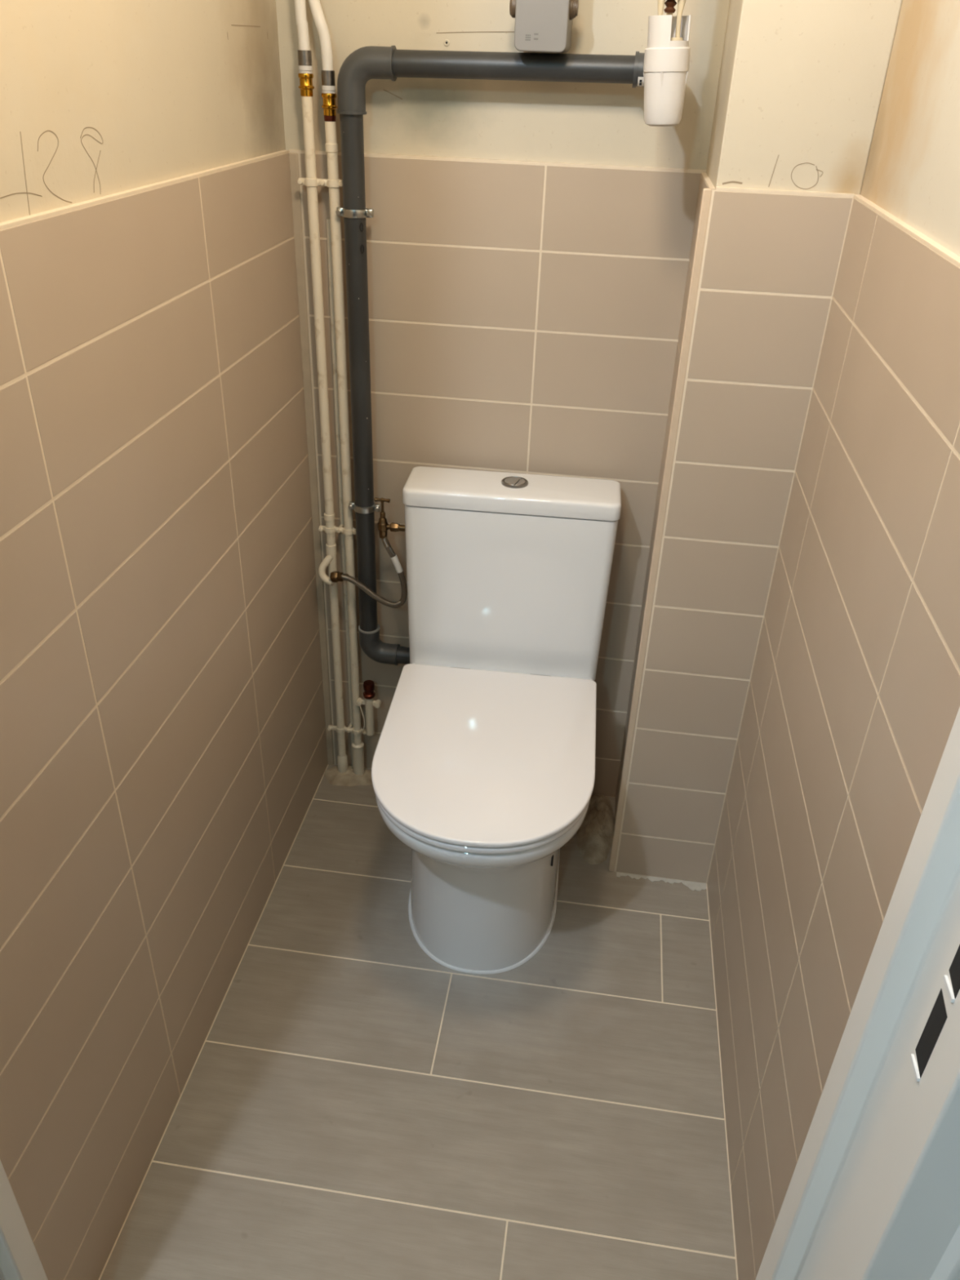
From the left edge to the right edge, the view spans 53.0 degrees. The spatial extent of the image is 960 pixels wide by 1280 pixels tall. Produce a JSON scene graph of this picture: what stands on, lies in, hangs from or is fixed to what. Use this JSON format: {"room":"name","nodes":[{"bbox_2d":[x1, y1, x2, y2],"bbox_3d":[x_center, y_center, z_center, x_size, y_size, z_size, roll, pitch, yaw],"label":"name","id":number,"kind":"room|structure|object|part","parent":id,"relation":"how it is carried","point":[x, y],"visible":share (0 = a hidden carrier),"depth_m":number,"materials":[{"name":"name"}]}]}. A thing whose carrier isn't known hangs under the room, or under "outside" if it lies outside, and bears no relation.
{"room":"toilet room","nodes":[
{"label":"toilet room","id":0,"kind":"room"},
{"bbox_2d":[0,0,328,1279],"bbox_3d":[-0.446,-0.507,1.100,0.120,2.500,1.340,6,32,6],"label":"wall","id":1,"kind":"structure","parent":0,"point":[163,752],"depth_m":1.19,"materials":[{"name":"tile"}]},
{"bbox_2d":[373,497,404,537],"bbox_3d":[-0.157,-0.226,1.788,0.077,0.076,0.020,6,32,6],"label":"valve","id":2,"kind":"object","parent":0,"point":[383,526],"visible":0.97,"depth_m":1.79,"materials":[{"name":"gold metal"}]},
{"bbox_3d":[-0.180,-0.257,1.773,0.030,0.008,0.008,6,32,6],"label":"handle","id":3,"kind":"part","parent":2,"relation":"part of","materials":[{"name":"gold metal"}]},
{"bbox_2d":[98,764,737,1279],"bbox_3d":[-0.139,1.220,0.805,2.900,0.121,3.520,6,32,6],"label":"floor","id":4,"kind":"structure","parent":0,"point":[354,1104],"depth_m":1.51,"materials":[{"name":"ceramic tile"},{"name":"grout"}]},
{"bbox_2d":[324,765,372,786],"bbox_3d":[-0.294,0.301,2.170,0.118,0.017,0.070,6,32,6],"label":"mortar patch","id":5,"kind":"object","parent":4,"relation":"on","point":[334,777],"visible":0.85,"depth_m":2.16,"materials":[{"name":"beige concrete"}]},
{"bbox_2d":[371,466,621,974],"bbox_3d":[0.020,0.169,1.693,0.381,0.760,0.645,5,31,5],"label":"toilet","id":6,"kind":"object","parent":4,"relation":"on","point":[483,765],"visible":1,"depth_m":1.68,"materials":[{"name":"ceramic"}]},
{"bbox_3d":[0.010,0.191,1.597,0.354,0.012,0.452,5,31,5],"label":"seat","id":7,"kind":"part","parent":6,"relation":"part of","materials":[{"name":"plastic"}]},
{"bbox_3d":[0.011,0.179,1.589,0.358,0.010,0.456,5,31,5],"label":"lid","id":8,"kind":"part","parent":6,"relation":"part of","materials":[{"name":"plastic"}]},
{"bbox_3d":[0.014,0.324,1.783,0.352,0.400,0.623,5,31,5],"label":"bowl","id":9,"kind":"part","parent":6,"relation":"part of","materials":[{"name":"ceramic"}]},
{"bbox_3d":[0.059,-0.262,1.710,0.381,0.031,0.122,5,31,5],"label":"cistern lid","id":10,"kind":"part","parent":6,"relation":"part of","materials":[{"name":"ceramic"}]},
{"bbox_2d":[576,794,614,864],"bbox_3d":[0.247,0.387,2.044,0.082,0.037,0.215,6,32,6],"label":"stain","id":11,"kind":"object","parent":4,"relation":"on","point":[595,833],"visible":0.88,"depth_m":2.02,"materials":[{"name":"beige concrete"}]},
{"bbox_2d":[275,0,729,797],"bbox_3d":[0.118,-0.769,1.565,0.862,2.500,0.124,6,32,6],"label":"wall","id":12,"kind":"structure","parent":0,"point":[529,242],"depth_m":1.60,"materials":[{"name":"tile"}]},
{"bbox_2d":[297,177,342,187],"bbox_3d":[-0.253,-0.738,1.553,0.077,0.012,0.041,6,32,6],"label":"bracket","id":13,"kind":"object","parent":12,"relation":"attached to","point":[308,182],"visible":1,"depth_m":1.54,"materials":[{"name":"white plastic"}]},
{"bbox_2d":[293,0,347,773],"bbox_3d":[-0.274,-0.757,1.524,0.032,2.503,0.043,15,34,20],"label":"pipe","id":14,"kind":"object","parent":12,"relation":"attached to","point":[305,75],"visible":0.98,"depth_m":1.68,"materials":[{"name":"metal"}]},
{"bbox_2d":[328,535,407,608],"bbox_3d":[-0.220,-0.140,1.853,0.166,0.151,0.026,11,32,14],"label":"flexible hose","id":15,"kind":"object","parent":14,"relation":"attached to","point":[335,576],"visible":1,"depth_m":1.86,"materials":[{"name":"silver metal"}]},
{"bbox_2d":[308,0,364,775],"bbox_3d":[-0.241,-0.763,1.535,0.030,2.503,0.053,-19,37,-30],"label":"pipe","id":16,"kind":"object","parent":12,"relation":"attached to","point":[328,95],"visible":0.99,"depth_m":1.67,"materials":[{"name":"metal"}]},
{"bbox_2d":[318,524,355,535],"bbox_3d":[-0.273,-0.218,1.871,0.077,0.012,0.041,6,32,6],"label":"bracket","id":17,"kind":"object","parent":12,"relation":"attached to","point":[340,529],"visible":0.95,"depth_m":1.86,"materials":[{"name":"white plastic"}]},
{"bbox_2d":[326,218,353,766],"bbox_3d":[-0.268,-0.200,1.898,0.012,1.163,0.016,6,32,6],"label":"pipe","id":18,"kind":"object","parent":12,"relation":"attached to","point":[328,220],"visible":0.52,"depth_m":1.79,"materials":[{"name":"white plastic"}]},
{"bbox_2d":[327,723,365,735],"bbox_3d":[-0.290,0.191,2.121,0.087,0.012,0.041,6,32,6],"label":"bracket","id":19,"kind":"object","parent":12,"relation":"attached to","point":[349,729],"visible":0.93,"depth_m":2.11,"materials":[{"name":"white plastic"}]},
{"bbox_2d":[335,206,373,218],"bbox_3d":[-0.200,-0.694,1.560,0.060,0.013,0.061,6,32,6],"label":"clamp","id":20,"kind":"object","parent":12,"relation":"attached to","point":[340,211],"visible":0.91,"depth_m":1.54,"materials":[{"name":"metal"}]},
{"bbox_2d":[355,680,381,735],"bbox_3d":[-0.236,0.139,2.073,0.053,0.134,0.053,6,32,6],"label":"valve","id":21,"kind":"object","parent":12,"relation":"attached to","point":[369,693],"visible":1,"depth_m":2.05,"materials":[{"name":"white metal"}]},
{"bbox_2d":[337,44,644,665],"bbox_3d":[0.015,-0.379,1.656,0.513,1.092,0.124,6,32,6],"label":"pipe","id":22,"kind":"object","parent":12,"relation":"attached to","point":[365,64],"visible":0.78,"depth_m":1.49,"materials":[{"name":"grey plastic"}]},
{"bbox_2d":[359,222,363,231],"bbox_3d":[-0.191,-0.664,1.550,0.007,0.015,0.001,-21,38,-32],"label":"print","id":23,"kind":"object","parent":22,"relation":"on","point":[361,224],"depth_m":1.55},
{"bbox_2d":[360,244,364,253],"bbox_3d":[-0.192,-0.635,1.567,0.007,0.015,0.001,-21,38,-32],"label":"print","id":24,"kind":"object","parent":22,"relation":"attached to","point":[362,246],"depth_m":1.57},
{"bbox_2d":[347,501,380,513],"bbox_3d":[-0.216,-0.257,1.826,0.060,0.013,0.061,6,32,6],"label":"clamp","id":25,"kind":"object","parent":22,"relation":"attached to","point":[375,507],"visible":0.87,"depth_m":1.81,"materials":[{"name":"metal"}]},
{"bbox_2d":[643,14,691,126],"bbox_3d":[0.244,-0.750,1.271,0.059,0.126,0.094,6,32,6],"label":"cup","id":26,"kind":"object","parent":22,"relation":"attached to","point":[666,56],"visible":1,"depth_m":1.24,"materials":[{"name":"white plastic"}]},
{"bbox_2d":[644,71,688,126],"bbox_3d":[0.241,-0.715,1.272,0.056,0.066,0.056,6,32,6],"label":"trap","id":27,"kind":"object","parent":26,"relation":"on","point":[664,91],"depth_m":1.25,"materials":[{"name":"white plastic"}]},
{"bbox_3d":[0.245,-0.768,1.234,0.031,0.007,0.031,6,32,6],"label":"spout","id":28,"kind":"part","parent":26,"relation":"part of","materials":[{"name":"plastic"}]},
{"bbox_2d":[509,0,578,53],"bbox_3d":[0.094,-0.920,1.361,0.096,0.152,0.099,6,32,6],"label":"box","id":29,"kind":"object","parent":12,"relation":"attached to","point":[540,25],"visible":1,"depth_m":1.34,"materials":[{"name":"plastic"}]},
{"bbox_2d":[608,0,902,883],"bbox_3d":[0.418,-0.649,1.387,0.206,2.500,0.240,6,32,6],"label":"wall","id":30,"kind":"structure","parent":0,"point":[801,82],"depth_m":1.42,"materials":[{"name":"tile"}]},
{"bbox_2d":[706,0,959,1279],"bbox_3d":[0.508,-0.409,0.999,0.120,2.500,1.340,6,32,6],"label":"wall","id":31,"kind":"structure","parent":0,"point":[852,704],"depth_m":1.09,"materials":[{"name":"tile"}]},
{"bbox_3d":[-0.045,-0.084,0.432,2.900,2.500,0.110,6,32,6],"label":"wall","id":32,"kind":"structure","parent":0,"visible":0},
{"bbox_2d":[0,706,959,1279],"bbox_3d":[-0.097,-0.096,0.449,1.008,2.500,0.124,6,32,6],"label":"door frame","id":33,"kind":"structure","parent":32,"relation":"in","point":[873,1193],"depth_m":0.62,"materials":[{"name":"paint"}]},
{"bbox_3d":[0.016,-1.262,-0.130,2.900,0.100,2.520,6,32,6],"label":"ceiling","id":34,"kind":"structure","parent":0,"visible":0},
{"bbox_2d":[657,0,685,37],"bbox_3d":[0.258,-1.230,0.958,0.035,1.072,0.036,-25,41,-37],"label":"pipe","id":35,"kind":"object","parent":34,"relation":"hanging from","point":[670,4],"visible":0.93,"depth_m":1.22,"materials":[{"name":"plastic"}]}
]}

